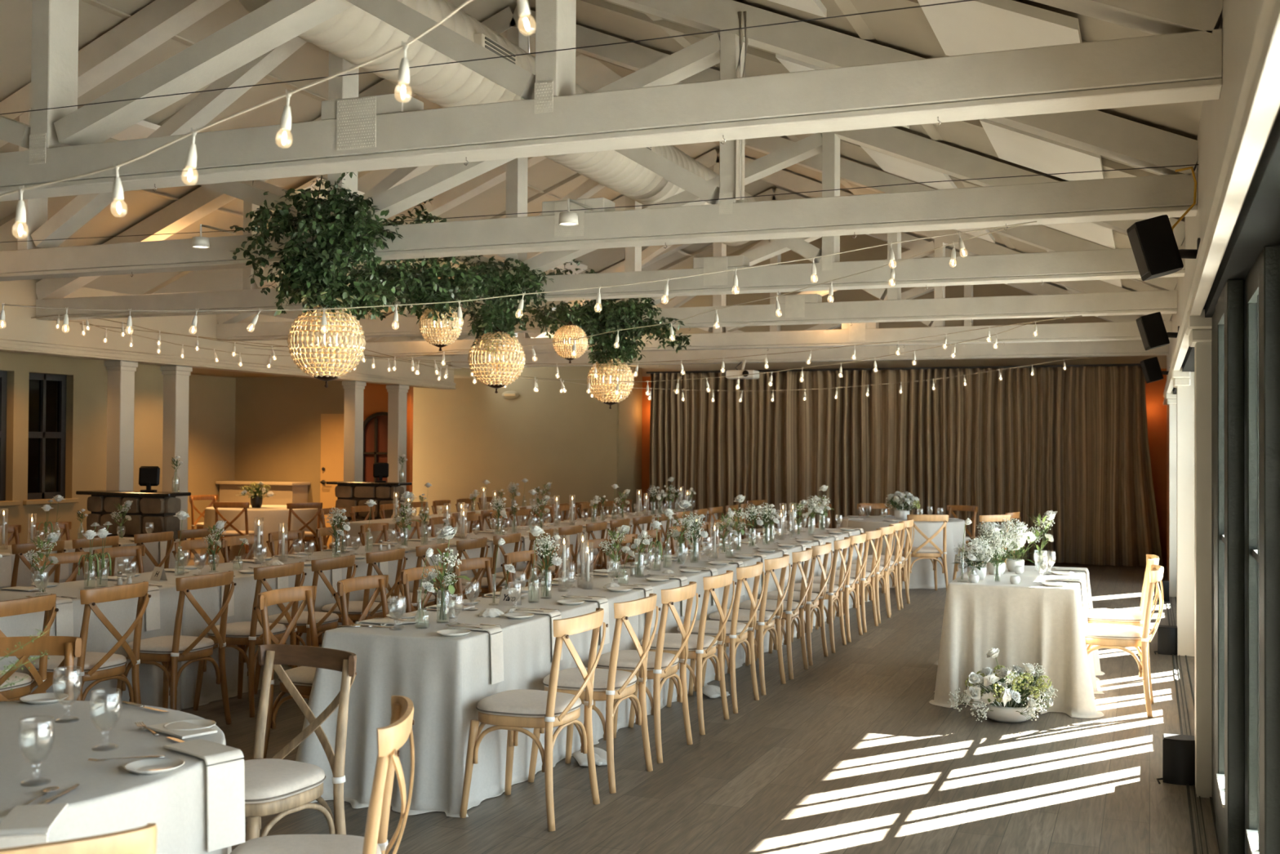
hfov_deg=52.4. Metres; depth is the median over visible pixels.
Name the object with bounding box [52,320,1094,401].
string light
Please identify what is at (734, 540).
bread plate
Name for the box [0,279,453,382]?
wall
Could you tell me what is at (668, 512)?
vase
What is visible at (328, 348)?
bulb
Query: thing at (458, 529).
napkin
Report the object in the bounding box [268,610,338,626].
cushion
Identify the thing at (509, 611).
shell
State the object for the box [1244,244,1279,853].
door
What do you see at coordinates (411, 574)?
chair
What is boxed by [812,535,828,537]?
bread plate
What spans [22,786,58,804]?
spoon
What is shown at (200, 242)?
spotlight
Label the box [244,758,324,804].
cushion
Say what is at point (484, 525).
napkin
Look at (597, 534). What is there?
tablecloth
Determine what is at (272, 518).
tablecloth
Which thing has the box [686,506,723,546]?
chair
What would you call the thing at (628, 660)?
cushion
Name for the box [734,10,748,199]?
conduit
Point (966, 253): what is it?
board
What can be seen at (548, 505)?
chair
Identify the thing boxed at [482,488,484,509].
glass candle
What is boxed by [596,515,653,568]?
chair
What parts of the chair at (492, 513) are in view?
leg, rail, leg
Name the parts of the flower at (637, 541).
stem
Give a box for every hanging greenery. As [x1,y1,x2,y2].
[229,172,411,321]
[348,199,596,354]
[527,297,691,377]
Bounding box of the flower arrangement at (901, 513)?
[884,490,919,519]
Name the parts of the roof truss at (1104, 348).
king post, punched plate, post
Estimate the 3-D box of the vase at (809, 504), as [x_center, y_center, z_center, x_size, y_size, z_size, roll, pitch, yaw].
[1.758,0.882,13.260,0.188,0.382,0.179,1,-1,-23]
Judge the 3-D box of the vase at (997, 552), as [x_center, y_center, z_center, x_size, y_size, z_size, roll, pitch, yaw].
[2.316,0.881,8.442,0.114,0.243,0.120,0,-1,39]
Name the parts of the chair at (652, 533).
leg, rail, leg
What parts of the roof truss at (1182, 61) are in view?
punched plate, king post, punched plate, punched plate, post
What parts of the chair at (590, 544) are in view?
leg, rail, leg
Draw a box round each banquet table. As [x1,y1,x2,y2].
[124,560,287,581]
[391,590,570,630]
[567,560,684,587]
[698,542,778,559]
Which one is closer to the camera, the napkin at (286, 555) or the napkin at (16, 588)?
the napkin at (16, 588)
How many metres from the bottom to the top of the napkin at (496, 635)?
0.252 m
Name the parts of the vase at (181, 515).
stem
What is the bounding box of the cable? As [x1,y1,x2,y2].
[1171,166,1196,231]
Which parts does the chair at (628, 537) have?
leg, rail, leg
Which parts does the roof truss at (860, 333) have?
post, king post, punched plate, post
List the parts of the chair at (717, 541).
leg, rail, leg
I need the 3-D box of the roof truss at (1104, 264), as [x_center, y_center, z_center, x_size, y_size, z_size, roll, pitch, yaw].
[-1.007,-2.198,10.607,10.114,2.423,0.196,0,-1,21]
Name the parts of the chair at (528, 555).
leg, rail, leg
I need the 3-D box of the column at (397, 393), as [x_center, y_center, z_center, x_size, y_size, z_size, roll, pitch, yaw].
[-3.458,0.645,18.516,0.230,2.480,0.270,0,-1,21]
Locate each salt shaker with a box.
[116,570,122,584]
[126,568,132,583]
[378,539,382,550]
[386,538,390,549]
[448,600,455,617]
[630,561,635,574]
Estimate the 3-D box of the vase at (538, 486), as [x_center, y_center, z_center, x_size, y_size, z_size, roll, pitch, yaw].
[-1.433,0.984,18.270,0.104,0.295,0.096,1,-1,-37]
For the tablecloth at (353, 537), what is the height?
0.759 m
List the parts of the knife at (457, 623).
handle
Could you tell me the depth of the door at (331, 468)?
20.71 m
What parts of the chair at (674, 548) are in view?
leg, rail, leg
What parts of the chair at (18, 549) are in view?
leg, rail, leg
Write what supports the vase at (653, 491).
on the tablecloth at (656, 512)
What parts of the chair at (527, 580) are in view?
seat frame, leg, rail, leg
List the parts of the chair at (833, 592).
leg, leg, seat frame, leg, rail, leg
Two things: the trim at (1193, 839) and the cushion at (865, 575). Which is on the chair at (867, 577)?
the cushion at (865, 575)
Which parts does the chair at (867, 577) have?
leg, seat frame, leg, rail, leg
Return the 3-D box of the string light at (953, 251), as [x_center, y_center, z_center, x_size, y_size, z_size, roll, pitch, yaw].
[-1.307,-0.762,10.915,0.071,0.500,10.701,1,-1,-38]
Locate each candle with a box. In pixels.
[1,511,4,543]
[30,517,33,542]
[257,520,260,556]
[281,528,284,555]
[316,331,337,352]
[395,493,396,516]
[445,506,448,525]
[460,504,462,533]
[462,512,464,533]
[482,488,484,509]
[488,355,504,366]
[555,497,557,521]
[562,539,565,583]
[571,497,573,520]
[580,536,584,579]
[586,547,589,581]
[638,492,639,512]
[639,561,643,574]
[645,496,647,511]
[695,527,697,554]
[713,524,715,552]
[780,514,782,535]
[782,505,784,533]
[791,505,794,533]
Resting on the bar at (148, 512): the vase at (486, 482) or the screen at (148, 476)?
the screen at (148, 476)
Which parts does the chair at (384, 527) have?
leg, rail, leg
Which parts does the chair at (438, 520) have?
leg, rail, leg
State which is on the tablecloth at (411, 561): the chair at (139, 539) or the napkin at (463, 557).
the napkin at (463, 557)
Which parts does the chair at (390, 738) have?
leg, leg, rail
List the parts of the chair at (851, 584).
leg, seat frame, leg, rail, leg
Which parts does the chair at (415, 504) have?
rail, leg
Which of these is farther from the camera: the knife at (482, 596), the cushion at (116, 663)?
the knife at (482, 596)
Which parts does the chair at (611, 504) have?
rail, leg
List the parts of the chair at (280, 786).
leg, leg, seat frame, rail, leg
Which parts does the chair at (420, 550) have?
seat frame, leg, rail, leg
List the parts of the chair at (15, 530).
rail, leg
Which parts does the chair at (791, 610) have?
leg, seat frame, leg, rail, leg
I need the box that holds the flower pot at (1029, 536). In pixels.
[990,517,1035,572]
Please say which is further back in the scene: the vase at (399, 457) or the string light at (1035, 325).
the vase at (399, 457)
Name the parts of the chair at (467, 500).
rail, leg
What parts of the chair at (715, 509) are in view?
leg, rail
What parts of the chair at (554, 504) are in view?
rail, leg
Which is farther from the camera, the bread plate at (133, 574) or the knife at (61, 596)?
the bread plate at (133, 574)
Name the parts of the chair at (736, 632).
leg, leg, seat frame, leg, rail, leg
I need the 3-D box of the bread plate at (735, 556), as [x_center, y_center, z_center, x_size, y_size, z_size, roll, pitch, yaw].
[0.804,1.011,10.118,0.158,0.018,0.158,0,-1,16]
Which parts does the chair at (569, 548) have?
leg, rail, leg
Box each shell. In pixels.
[266,560,283,565]
[398,545,408,548]
[477,607,504,617]
[506,608,515,613]
[603,582,620,587]
[662,568,674,573]
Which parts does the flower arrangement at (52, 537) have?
stem, stem, stem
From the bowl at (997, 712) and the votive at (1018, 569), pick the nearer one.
the bowl at (997, 712)
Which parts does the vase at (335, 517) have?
stem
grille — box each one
[1127,226,1149,276]
[1136,319,1149,347]
[1140,362,1149,381]
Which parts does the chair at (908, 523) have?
leg, leg, leg, rail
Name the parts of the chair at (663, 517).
leg, rail, leg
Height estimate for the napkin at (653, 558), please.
0.044 m
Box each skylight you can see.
[917,0,1081,56]
[979,119,1104,181]
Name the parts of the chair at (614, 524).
seat frame, leg, rail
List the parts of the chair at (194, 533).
rail, leg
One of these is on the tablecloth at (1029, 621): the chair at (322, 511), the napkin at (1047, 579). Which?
the napkin at (1047, 579)
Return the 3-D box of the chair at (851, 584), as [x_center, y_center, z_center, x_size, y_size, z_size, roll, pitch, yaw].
[1.659,1.358,11.173,0.534,0.894,0.487,0,-1,22]
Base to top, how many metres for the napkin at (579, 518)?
0.044 m
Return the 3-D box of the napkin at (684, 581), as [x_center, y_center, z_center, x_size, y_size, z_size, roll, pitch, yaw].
[0.192,1.103,8.524,0.233,0.252,0.116,0,-1,21]
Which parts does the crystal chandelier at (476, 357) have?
wire frame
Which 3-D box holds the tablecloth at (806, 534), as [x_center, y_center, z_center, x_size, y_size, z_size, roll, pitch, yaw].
[1.627,1.448,12.991,0.932,0.759,2.274,0,-1,21]
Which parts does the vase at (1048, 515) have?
stem, stem, stem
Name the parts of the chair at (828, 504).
leg, rail, leg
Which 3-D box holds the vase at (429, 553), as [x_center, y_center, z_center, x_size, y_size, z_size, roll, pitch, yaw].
[-1.039,0.766,6.239,0.093,0.364,0.057,0,-1,12]
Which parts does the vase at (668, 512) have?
stem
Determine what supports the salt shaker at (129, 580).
on the tablecloth at (122, 614)
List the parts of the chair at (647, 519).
leg, seat frame, rail, leg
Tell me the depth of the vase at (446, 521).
11.39 m
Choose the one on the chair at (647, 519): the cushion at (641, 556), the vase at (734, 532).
the cushion at (641, 556)
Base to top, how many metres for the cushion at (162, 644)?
0.048 m
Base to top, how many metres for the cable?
0.397 m
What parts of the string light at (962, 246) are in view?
bulb, bulb, bulb, bulb, bulb, bulb, bulb, bulb, bulb, bulb, bulb, bulb, bulb, bulb, bulb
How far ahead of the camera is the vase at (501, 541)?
7.02 m
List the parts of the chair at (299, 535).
leg, rail, leg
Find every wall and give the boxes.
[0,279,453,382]
[0,351,163,546]
[186,373,235,540]
[234,376,344,502]
[363,382,413,515]
[613,234,1166,566]
[1166,0,1279,579]
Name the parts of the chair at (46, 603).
seat frame, rail, leg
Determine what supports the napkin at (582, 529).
on the tablecloth at (508, 548)
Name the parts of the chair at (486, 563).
leg, rail, leg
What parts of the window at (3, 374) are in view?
sill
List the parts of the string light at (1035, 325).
bulb, bulb, bulb, bulb, bulb, bulb, bulb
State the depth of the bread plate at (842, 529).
13.55 m
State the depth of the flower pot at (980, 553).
8.54 m
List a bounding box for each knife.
[39,783,79,804]
[58,595,76,598]
[120,700,168,712]
[165,737,184,742]
[337,625,387,626]
[351,624,394,627]
[422,608,463,612]
[457,622,501,626]
[481,595,499,598]
[521,608,559,610]
[646,560,675,562]
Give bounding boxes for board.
[110,120,160,140]
[270,177,364,219]
[551,260,587,274]
[768,0,826,17]
[775,53,909,128]
[859,145,957,189]
[955,227,995,243]
[958,248,975,255]
[1043,222,1115,248]
[1046,250,1121,287]
[1066,287,1081,293]
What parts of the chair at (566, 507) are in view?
leg, rail, leg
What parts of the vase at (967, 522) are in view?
stem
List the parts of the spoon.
handle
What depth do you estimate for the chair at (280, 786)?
4.52 m
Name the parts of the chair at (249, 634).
leg, leg, seat frame, leg, rail, leg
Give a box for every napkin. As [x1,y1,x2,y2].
[0,551,11,586]
[0,586,44,591]
[0,803,68,848]
[55,596,73,636]
[59,547,68,579]
[86,575,127,580]
[111,542,123,573]
[140,720,217,738]
[145,585,159,631]
[151,568,190,572]
[160,540,169,567]
[163,738,244,852]
[221,583,234,616]
[229,559,265,562]
[252,568,288,607]
[272,554,306,557]
[307,560,342,597]
[320,548,353,551]
[355,618,402,625]
[357,554,388,574]
[364,542,395,546]
[379,618,429,625]
[404,548,429,581]
[406,538,432,541]
[421,520,431,537]
[425,604,474,609]
[448,543,466,574]
[448,624,503,684]
[455,519,460,533]
[471,530,497,533]
[483,519,485,530]
[483,591,528,596]
[487,538,500,568]
[502,527,524,528]
[512,608,562,660]
[520,534,529,562]
[526,515,530,525]
[528,524,551,525]
[532,585,567,587]
[533,581,574,585]
[552,520,575,522]
[552,531,558,557]
[563,595,609,644]
[575,518,596,519]
[575,572,614,576]
[578,528,582,551]
[595,515,616,517]
[613,564,648,568]
[619,584,653,627]
[630,518,647,530]
[645,557,678,560]
[649,574,688,616]
[652,515,666,537]
[674,551,706,554]
[682,566,719,605]
[700,546,730,548]
[707,510,714,528]
[711,560,745,595]
[724,541,751,543]
[735,553,767,576]
[744,536,771,538]
[758,547,788,580]
[763,532,788,534]
[778,542,806,566]
[784,528,804,530]
[796,538,823,564]
[813,534,839,561]
[829,530,853,555]
[842,518,862,527]
[853,528,864,552]
[1046,577,1084,619]
[1054,567,1090,605]
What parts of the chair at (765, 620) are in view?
leg, leg, seat frame, leg, rail, leg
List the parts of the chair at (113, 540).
leg, rail, leg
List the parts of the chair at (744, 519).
rail, leg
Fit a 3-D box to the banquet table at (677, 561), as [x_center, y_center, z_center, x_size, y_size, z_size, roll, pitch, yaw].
[0.052,1.380,8.910,0.696,0.755,2.133,0,-1,21]
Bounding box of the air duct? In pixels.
[238,0,757,245]
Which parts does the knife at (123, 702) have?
handle, blade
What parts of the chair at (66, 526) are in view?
leg, rail, leg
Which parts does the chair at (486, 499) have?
rail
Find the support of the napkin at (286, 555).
on the tablecloth at (193, 624)
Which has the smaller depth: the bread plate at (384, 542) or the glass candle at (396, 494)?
the bread plate at (384, 542)
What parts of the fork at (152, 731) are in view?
handle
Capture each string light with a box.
[0,0,530,235]
[0,221,1036,333]
[31,314,1082,377]
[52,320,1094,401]
[80,315,1073,395]
[244,223,1025,369]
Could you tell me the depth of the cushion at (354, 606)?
9.02 m
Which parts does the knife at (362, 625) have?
handle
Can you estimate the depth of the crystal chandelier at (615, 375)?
12.33 m
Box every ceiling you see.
[0,0,1203,340]
[191,368,484,377]
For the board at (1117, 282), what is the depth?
12.92 m
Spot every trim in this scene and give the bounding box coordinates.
[0,338,456,389]
[1163,0,1279,404]
[1163,568,1220,853]
[1164,390,1177,597]
[1171,366,1194,656]
[1172,107,1279,394]
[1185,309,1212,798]
[1211,310,1215,814]
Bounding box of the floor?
[180,546,1218,853]
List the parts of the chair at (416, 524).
leg, rail, leg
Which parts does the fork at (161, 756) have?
handle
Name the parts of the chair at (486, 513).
rail, leg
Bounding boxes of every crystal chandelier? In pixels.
[287,299,365,387]
[418,280,462,351]
[467,316,525,393]
[552,313,587,363]
[586,356,634,408]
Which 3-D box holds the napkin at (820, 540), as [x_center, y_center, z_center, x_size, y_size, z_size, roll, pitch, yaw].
[1.577,1.166,12.062,0.233,0.252,0.116,0,-1,21]
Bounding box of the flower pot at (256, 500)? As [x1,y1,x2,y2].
[236,481,275,507]
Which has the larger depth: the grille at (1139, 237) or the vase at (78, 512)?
the vase at (78, 512)
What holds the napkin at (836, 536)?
on the tablecloth at (806, 534)
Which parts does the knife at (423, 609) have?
handle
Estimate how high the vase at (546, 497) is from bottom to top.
0.351 m
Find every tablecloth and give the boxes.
[0,537,177,588]
[0,579,182,711]
[0,700,231,853]
[91,555,373,708]
[196,505,323,564]
[295,585,638,817]
[310,537,502,613]
[339,512,502,548]
[452,525,594,586]
[456,505,579,528]
[533,516,662,568]
[533,559,743,715]
[617,509,717,555]
[671,540,813,662]
[742,527,870,626]
[835,515,967,588]
[928,564,1105,718]
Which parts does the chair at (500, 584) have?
seat frame, leg, rail, leg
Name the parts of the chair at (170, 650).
leg, leg, seat frame, leg, rail, leg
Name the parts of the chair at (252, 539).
leg, rail, leg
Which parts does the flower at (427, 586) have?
stem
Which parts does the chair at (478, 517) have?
leg, rail, leg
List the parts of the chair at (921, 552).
leg, leg, seat frame, rail, leg, leg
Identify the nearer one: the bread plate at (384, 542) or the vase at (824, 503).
the bread plate at (384, 542)
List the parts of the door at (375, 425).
panel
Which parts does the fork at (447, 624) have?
handle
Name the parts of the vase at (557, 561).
stem, stem, stem, stem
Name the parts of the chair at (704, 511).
rail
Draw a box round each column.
[104,360,137,490]
[160,364,192,565]
[342,381,366,481]
[386,384,408,511]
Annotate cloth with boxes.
[572,746,607,766]
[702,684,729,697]
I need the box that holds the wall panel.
[412,365,642,517]
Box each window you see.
[0,370,20,506]
[22,372,79,505]
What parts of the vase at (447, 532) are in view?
stem, stem, stem, stem, stem, stem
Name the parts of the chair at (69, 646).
rail, leg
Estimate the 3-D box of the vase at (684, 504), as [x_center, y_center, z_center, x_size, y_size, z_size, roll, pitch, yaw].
[0.308,0.773,9.601,0.181,0.471,0.228,0,-1,40]
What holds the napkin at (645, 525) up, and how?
on the tablecloth at (597, 534)
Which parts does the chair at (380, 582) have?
leg, rail, leg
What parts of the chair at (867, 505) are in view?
leg, rail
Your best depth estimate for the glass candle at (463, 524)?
12.05 m
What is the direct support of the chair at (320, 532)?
on the floor
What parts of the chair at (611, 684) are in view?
leg, leg, seat frame, leg, rail, leg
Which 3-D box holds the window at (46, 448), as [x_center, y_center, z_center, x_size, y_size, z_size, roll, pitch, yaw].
[-6.615,0.129,14.525,0.210,1.450,0.750,0,-1,21]
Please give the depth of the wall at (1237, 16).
4.82 m
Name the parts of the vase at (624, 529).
stem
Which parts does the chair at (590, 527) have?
seat frame, leg, rail, leg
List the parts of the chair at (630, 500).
rail, leg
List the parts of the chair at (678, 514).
seat frame, rail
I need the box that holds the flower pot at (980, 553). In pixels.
[952,535,1002,580]
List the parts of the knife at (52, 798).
handle, blade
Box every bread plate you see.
[19,692,68,704]
[31,582,59,587]
[115,572,141,577]
[124,757,184,774]
[163,719,216,729]
[177,565,200,569]
[237,568,253,573]
[251,556,273,559]
[293,551,313,555]
[303,561,311,565]
[339,546,359,549]
[355,555,365,559]
[382,541,399,544]
[386,613,417,618]
[419,537,436,539]
[435,628,471,636]
[454,533,470,535]
[454,599,479,604]
[484,528,500,531]
[502,612,534,618]
[506,587,531,592]
[513,525,528,528]
[552,577,577,582]
[555,599,585,604]
[592,568,614,573]
[606,586,632,591]
[628,561,649,564]
[644,577,669,582]
[659,555,679,557]
[679,568,701,573]
[687,549,705,551]
[707,561,728,565]
[711,543,729,546]
[733,539,751,541]
[733,555,753,558]
[754,534,769,537]
[756,549,775,552]
[777,544,795,546]
[795,539,812,542]
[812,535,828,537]
[826,531,842,533]
[840,528,854,530]
[848,517,860,519]
[880,514,891,516]
[1041,582,1066,586]
[1049,570,1074,575]
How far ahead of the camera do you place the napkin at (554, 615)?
6.65 m
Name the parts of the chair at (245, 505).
leg, seat frame, rail, leg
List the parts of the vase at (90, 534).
stem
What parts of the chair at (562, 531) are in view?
seat frame, leg, rail, leg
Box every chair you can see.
[0,524,21,545]
[0,593,58,700]
[0,635,81,700]
[0,822,157,853]
[10,540,66,586]
[21,581,151,704]
[28,521,71,542]
[31,551,90,582]
[71,535,120,581]
[92,546,145,576]
[115,570,236,724]
[132,531,175,573]
[172,538,217,566]
[176,528,218,568]
[188,494,217,558]
[192,561,306,717]
[213,502,257,559]
[220,534,262,562]
[230,695,414,853]
[244,644,356,841]
[253,555,357,700]
[253,586,318,758]
[266,530,304,556]
[277,502,322,555]
[314,526,347,551]
[317,547,407,647]
[318,507,346,549]
[333,574,388,625]
[349,505,375,521]
[358,523,388,546]
[374,542,449,613]
[378,503,400,519]
[392,519,421,541]
[397,565,448,613]
[406,501,427,515]
[416,537,489,610]
[427,516,456,537]
[431,499,451,514]
[448,533,523,603]
[449,557,493,599]
[452,511,475,533]
[455,497,473,511]
[459,513,483,533]
[459,608,608,831]
[477,497,493,510]
[480,509,501,528]
[488,511,510,528]
[495,528,554,587]
[501,550,538,587]
[504,506,527,527]
[511,508,533,525]
[520,524,584,587]
[528,593,660,793]
[532,504,549,522]
[534,506,554,524]
[541,544,574,580]
[551,502,568,522]
[551,521,608,573]
[557,504,577,520]
[570,501,589,519]
[577,502,597,518]
[577,518,631,573]
[577,538,609,572]
[583,581,700,763]
[592,499,608,517]
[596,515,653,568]
[597,501,617,515]
[612,533,638,564]
[615,499,632,513]
[628,570,736,734]
[637,514,673,560]
[640,510,690,561]
[640,529,663,560]
[662,508,709,555]
[666,525,688,555]
[666,561,765,713]
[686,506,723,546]
[689,521,712,548]
[697,504,739,546]
[702,554,791,695]
[711,502,752,539]
[711,519,733,543]
[732,515,747,541]
[735,547,814,679]
[746,499,780,536]
[754,542,833,665]
[781,537,852,653]
[796,532,867,642]
[804,503,831,528]
[815,528,883,632]
[832,524,895,623]
[851,521,905,615]
[857,502,892,515]
[858,518,915,608]
[901,514,948,591]
[946,505,977,564]
[952,514,1011,580]
[973,511,1021,565]
[1083,564,1164,717]
[1087,554,1159,656]
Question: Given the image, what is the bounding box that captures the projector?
[725,359,759,379]
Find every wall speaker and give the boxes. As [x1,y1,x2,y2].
[1126,214,1199,281]
[1136,311,1179,350]
[1140,356,1169,383]
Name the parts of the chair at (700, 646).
leg, seat frame, leg, rail, leg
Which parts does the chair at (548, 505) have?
rail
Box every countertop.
[75,489,191,496]
[325,480,412,485]
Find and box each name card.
[150,566,167,581]
[497,588,521,606]
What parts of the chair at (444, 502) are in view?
leg, rail, leg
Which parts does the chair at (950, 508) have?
leg, rail, leg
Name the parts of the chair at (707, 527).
rail, leg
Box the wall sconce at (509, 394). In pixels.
[502,390,519,399]
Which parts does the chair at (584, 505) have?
leg, rail, leg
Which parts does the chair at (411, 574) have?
leg, rail, leg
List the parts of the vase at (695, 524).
stem, stem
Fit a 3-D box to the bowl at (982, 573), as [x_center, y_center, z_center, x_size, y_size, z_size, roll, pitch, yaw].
[2.216,0.961,8.567,0.124,0.085,0.124,0,-1,21]
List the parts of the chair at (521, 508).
rail, leg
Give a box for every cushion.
[0,670,31,691]
[30,651,126,672]
[128,635,213,653]
[195,522,204,526]
[207,621,286,637]
[220,530,255,535]
[230,834,381,853]
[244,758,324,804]
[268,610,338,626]
[278,666,315,686]
[304,531,315,536]
[321,600,390,613]
[328,541,341,547]
[374,591,435,604]
[417,584,472,595]
[461,577,507,587]
[476,688,581,717]
[495,571,542,580]
[521,565,568,573]
[542,667,636,691]
[551,560,596,568]
[577,555,618,563]
[596,649,679,670]
[602,551,642,558]
[637,546,658,554]
[640,633,717,650]
[648,543,679,550]
[662,539,699,546]
[676,620,748,635]
[697,533,729,539]
[709,608,775,622]
[738,599,799,612]
[754,528,780,533]
[766,591,819,602]
[784,582,839,593]
[806,576,855,586]
[826,569,871,578]
[837,564,884,573]
[851,559,893,567]
[862,555,904,561]
[902,546,942,553]
[1083,623,1142,639]
[1087,608,1142,622]
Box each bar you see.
[75,489,191,539]
[215,480,310,505]
[325,480,412,542]
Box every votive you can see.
[968,573,979,582]
[1009,575,1020,584]
[1013,565,1023,573]
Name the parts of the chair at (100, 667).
seat frame, leg, rail, leg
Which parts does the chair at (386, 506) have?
leg, rail, leg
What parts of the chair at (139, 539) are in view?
leg, rail, leg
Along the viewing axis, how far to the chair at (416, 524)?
12.82 m
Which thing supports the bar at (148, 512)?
on the floor
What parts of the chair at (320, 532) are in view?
leg, rail, leg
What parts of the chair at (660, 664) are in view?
leg, seat frame, leg, rail, leg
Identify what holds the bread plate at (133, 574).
on the tablecloth at (193, 624)
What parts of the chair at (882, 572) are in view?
leg, leg, rail, leg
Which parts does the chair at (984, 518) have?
leg, rail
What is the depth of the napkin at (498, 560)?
11.75 m
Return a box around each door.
[320,413,344,546]
[362,411,406,516]
[1215,279,1244,853]
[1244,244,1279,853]
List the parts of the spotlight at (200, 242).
arm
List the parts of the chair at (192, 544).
leg, rail, leg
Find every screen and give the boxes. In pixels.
[138,466,159,492]
[373,462,388,482]
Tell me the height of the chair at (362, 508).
0.894 m
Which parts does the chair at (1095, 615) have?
seat frame, leg, leg, rail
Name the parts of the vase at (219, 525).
stem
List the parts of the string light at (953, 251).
bulb, bulb, bulb, bulb, bulb, bulb, bulb, bulb, bulb, bulb, bulb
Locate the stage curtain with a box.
[645,363,1163,566]
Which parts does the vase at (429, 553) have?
stem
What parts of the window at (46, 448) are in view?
pane, sill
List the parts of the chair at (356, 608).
seat frame, leg, rail, leg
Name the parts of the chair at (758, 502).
rail, seat frame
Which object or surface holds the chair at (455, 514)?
on the floor
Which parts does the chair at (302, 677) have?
leg, rail, seat frame, leg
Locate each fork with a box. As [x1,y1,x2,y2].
[0,700,34,702]
[87,755,165,761]
[134,721,159,735]
[373,617,406,620]
[444,623,482,628]
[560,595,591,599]
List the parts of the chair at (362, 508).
leg, rail, leg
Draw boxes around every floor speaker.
[1152,580,1168,601]
[1153,625,1177,654]
[1156,733,1195,785]
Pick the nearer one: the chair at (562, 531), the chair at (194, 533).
the chair at (194, 533)
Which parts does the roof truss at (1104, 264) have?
post, punched plate, king post, punched plate, punched plate, post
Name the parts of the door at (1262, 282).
pane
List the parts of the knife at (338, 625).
handle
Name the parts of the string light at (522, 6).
bulb, bulb, bulb, bulb, bulb, bulb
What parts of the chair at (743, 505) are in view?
rail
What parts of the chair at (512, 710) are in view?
leg, leg, seat frame, leg, rail, leg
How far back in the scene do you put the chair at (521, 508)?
15.45 m
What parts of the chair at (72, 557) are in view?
leg, rail, leg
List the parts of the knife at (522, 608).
handle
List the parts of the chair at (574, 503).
rail, leg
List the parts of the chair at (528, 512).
leg, rail, leg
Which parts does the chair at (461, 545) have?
seat frame, leg, rail, leg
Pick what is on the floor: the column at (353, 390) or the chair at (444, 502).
the chair at (444, 502)
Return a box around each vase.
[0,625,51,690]
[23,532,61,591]
[37,498,53,538]
[52,494,65,532]
[76,508,88,538]
[78,522,99,586]
[90,520,111,584]
[110,500,133,537]
[169,455,182,490]
[173,511,189,573]
[204,520,227,570]
[238,537,248,565]
[324,506,350,553]
[336,529,344,556]
[337,516,350,552]
[364,499,377,545]
[391,490,420,544]
[398,453,408,479]
[404,493,416,517]
[418,493,426,517]
[418,510,431,543]
[418,548,433,622]
[420,525,471,620]
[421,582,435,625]
[423,482,431,506]
[441,519,448,542]
[469,489,479,509]
[482,480,490,509]
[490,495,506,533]
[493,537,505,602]
[497,488,505,506]
[501,513,507,533]
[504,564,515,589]
[507,481,520,507]
[511,503,519,531]
[521,478,528,499]
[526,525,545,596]
[528,488,537,522]
[529,533,562,595]
[530,494,550,527]
[533,486,541,497]
[539,481,551,505]
[589,495,601,521]
[598,524,631,577]
[599,495,607,519]
[611,484,618,514]
[614,488,630,517]
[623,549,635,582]
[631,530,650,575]
[646,485,661,513]
[648,514,662,568]
[656,489,666,512]
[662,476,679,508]
[662,508,675,563]
[667,499,700,562]
[675,488,680,510]
[684,511,708,560]
[685,487,696,509]
[712,510,735,551]
[724,494,753,549]
[729,529,737,555]
[744,502,763,545]
[757,502,779,543]
[764,508,781,541]
[786,499,808,533]
[804,495,823,531]
[804,502,818,532]
[814,484,834,528]
[817,501,831,528]
[961,518,972,579]
[967,554,976,573]
[986,544,1005,580]
[1026,510,1057,568]
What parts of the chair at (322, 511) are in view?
leg, rail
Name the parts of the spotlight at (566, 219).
arm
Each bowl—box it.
[41,786,58,792]
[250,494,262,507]
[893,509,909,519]
[946,647,1057,723]
[967,565,986,580]
[981,697,1035,723]
[986,561,1005,574]
[1006,558,1024,572]
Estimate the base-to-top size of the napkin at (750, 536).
0.044 m
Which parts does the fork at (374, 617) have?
handle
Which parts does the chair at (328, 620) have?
leg, seat frame, leg, rail, leg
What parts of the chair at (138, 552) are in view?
leg, rail, leg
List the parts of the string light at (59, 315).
bulb, bulb, bulb, bulb, bulb, bulb, bulb, bulb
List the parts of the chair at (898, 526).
leg, rail, leg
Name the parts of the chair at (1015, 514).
rail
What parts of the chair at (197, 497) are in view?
leg, rail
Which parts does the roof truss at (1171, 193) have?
post, king post, punched plate, punched plate, post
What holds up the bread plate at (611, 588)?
on the tablecloth at (445, 679)
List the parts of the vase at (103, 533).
stem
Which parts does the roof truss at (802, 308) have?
post, king post, punched plate, post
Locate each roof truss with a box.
[0,0,1197,280]
[0,0,1222,201]
[35,5,1185,320]
[217,136,1177,341]
[357,149,1172,357]
[450,187,1168,368]
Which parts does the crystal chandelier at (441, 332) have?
wire frame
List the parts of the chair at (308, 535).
leg, leg, seat frame, rail, leg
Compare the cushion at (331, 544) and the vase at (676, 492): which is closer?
the cushion at (331, 544)
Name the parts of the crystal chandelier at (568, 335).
wire frame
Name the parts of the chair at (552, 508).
rail, leg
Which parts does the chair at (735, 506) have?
rail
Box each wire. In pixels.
[0,0,973,115]
[0,164,1198,242]
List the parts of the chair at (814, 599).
leg, leg, seat frame, leg, rail, leg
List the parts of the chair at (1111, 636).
seat frame, leg, leg, rail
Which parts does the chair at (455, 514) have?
rail, leg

